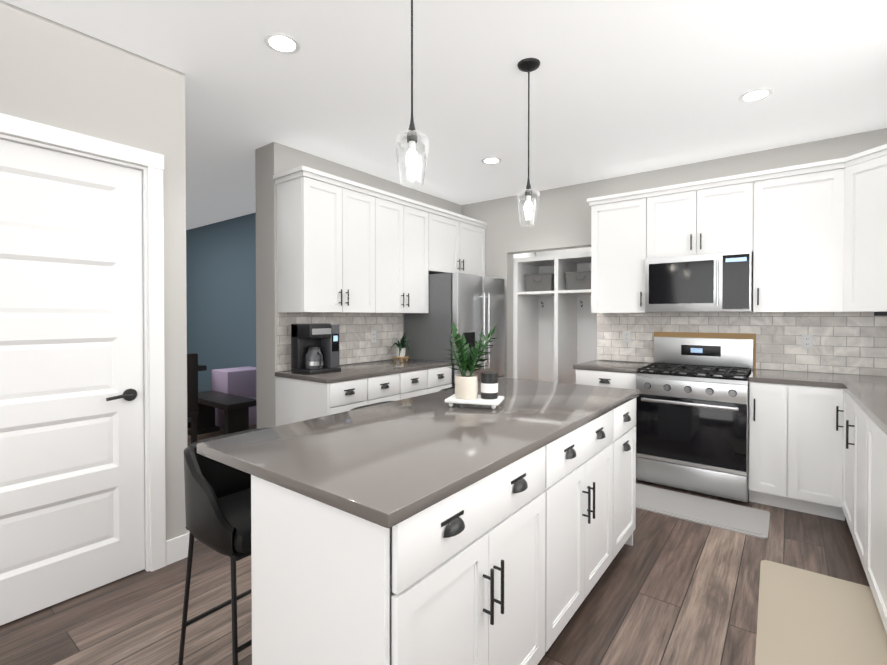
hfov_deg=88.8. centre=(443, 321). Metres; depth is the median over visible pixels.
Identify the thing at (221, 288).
wall
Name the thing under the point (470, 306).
fridge
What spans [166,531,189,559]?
baseboard
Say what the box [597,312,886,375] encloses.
backsplash
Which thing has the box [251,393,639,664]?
kitchen island
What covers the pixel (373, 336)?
electrical outlet
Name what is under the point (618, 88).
ceiling
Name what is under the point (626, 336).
electrical outlet
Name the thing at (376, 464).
island countertop
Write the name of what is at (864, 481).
base cabinet
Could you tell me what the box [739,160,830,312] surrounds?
upper cabinet
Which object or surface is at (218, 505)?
stool
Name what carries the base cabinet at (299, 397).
on the floor
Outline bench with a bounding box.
[188,390,256,434]
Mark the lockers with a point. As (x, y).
(555, 335)
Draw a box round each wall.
[0,0,187,540]
[186,213,255,391]
[255,142,460,427]
[461,128,886,377]
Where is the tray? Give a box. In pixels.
[445,394,503,408]
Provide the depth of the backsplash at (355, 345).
4.22 m
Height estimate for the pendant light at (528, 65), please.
0.874 m
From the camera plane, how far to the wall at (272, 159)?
3.67 m
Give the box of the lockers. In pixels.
[514,252,596,383]
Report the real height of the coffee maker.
0.380 m
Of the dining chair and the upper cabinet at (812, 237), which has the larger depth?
the dining chair
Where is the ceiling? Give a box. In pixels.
[2,0,886,229]
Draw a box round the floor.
[0,417,869,664]
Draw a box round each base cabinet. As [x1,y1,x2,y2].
[275,359,451,425]
[573,360,886,520]
[836,383,886,632]
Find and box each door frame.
[0,113,165,571]
[513,247,590,377]
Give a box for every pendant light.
[395,0,428,186]
[517,58,539,225]
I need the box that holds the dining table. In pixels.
[187,364,206,427]
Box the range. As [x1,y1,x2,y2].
[636,337,753,501]
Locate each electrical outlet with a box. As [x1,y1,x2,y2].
[371,331,375,342]
[623,331,629,342]
[802,334,812,348]
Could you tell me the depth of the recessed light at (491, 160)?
3.98 m
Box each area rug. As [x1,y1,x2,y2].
[636,483,769,538]
[755,560,886,664]
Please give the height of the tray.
0.038 m
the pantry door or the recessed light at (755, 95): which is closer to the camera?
the pantry door
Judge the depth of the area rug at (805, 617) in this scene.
2.00 m
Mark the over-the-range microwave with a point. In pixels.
(720, 282)
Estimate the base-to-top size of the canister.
0.123 m
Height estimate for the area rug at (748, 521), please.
0.013 m
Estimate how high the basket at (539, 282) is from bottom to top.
0.199 m
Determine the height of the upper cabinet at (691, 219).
0.575 m
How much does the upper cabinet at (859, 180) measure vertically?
1.045 m
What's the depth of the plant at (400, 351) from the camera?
4.37 m
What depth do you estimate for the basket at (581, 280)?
4.93 m
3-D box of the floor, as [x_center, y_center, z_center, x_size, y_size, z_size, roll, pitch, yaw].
[-2.682,1.365,3.007,10.755,0.060,7.720,0,1,37]
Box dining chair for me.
[187,353,197,443]
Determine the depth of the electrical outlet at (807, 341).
3.57 m
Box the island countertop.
[197,377,639,532]
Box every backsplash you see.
[277,310,402,370]
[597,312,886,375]
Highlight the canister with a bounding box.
[481,372,497,398]
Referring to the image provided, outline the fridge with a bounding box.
[405,272,504,386]
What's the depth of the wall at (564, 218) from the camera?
4.73 m
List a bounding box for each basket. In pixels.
[524,273,553,291]
[565,271,590,289]
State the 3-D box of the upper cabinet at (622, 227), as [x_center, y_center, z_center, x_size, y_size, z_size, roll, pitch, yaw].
[1.714,-0.601,4.239,0.552,1.045,0.348,0,1,37]
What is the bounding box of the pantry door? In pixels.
[0,139,144,625]
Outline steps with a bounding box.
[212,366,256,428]
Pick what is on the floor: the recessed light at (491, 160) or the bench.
the bench
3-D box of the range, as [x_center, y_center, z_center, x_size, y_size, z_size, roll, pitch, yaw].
[2.064,0.737,3.721,0.759,1.180,0.715,0,1,37]
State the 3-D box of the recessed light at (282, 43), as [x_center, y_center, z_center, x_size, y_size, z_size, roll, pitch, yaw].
[-0.810,-1.394,2.276,0.180,0.006,0.180,0,1,37]
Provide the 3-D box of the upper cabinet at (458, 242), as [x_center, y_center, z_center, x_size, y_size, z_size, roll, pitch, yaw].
[0.037,-0.826,5.064,0.348,0.614,1.068,0,1,37]
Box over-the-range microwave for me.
[645,251,752,311]
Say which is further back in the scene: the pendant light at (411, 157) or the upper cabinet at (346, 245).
the upper cabinet at (346, 245)
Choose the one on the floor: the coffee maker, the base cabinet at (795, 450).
the base cabinet at (795, 450)
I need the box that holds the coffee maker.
[291,323,340,374]
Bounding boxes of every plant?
[388,332,415,361]
[444,323,498,398]
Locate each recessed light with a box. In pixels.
[263,33,300,54]
[481,157,501,164]
[738,88,772,102]
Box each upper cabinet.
[273,170,380,312]
[381,194,432,312]
[433,210,485,275]
[587,192,654,312]
[655,176,742,257]
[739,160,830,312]
[831,144,886,315]
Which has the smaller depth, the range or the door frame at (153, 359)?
the door frame at (153, 359)
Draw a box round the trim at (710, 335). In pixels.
[654,332,755,368]
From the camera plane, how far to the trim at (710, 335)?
3.95 m
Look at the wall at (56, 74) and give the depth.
2.34 m
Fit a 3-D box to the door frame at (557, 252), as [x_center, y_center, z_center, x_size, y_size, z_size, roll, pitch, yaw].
[1.456,-0.061,5.293,1.260,2.740,0.700,0,1,37]
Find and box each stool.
[178,427,271,664]
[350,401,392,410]
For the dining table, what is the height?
0.760 m
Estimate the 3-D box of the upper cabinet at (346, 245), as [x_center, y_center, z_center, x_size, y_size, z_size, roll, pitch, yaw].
[-0.938,-0.596,3.789,0.348,1.045,0.795,0,1,37]
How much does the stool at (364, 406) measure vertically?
0.872 m

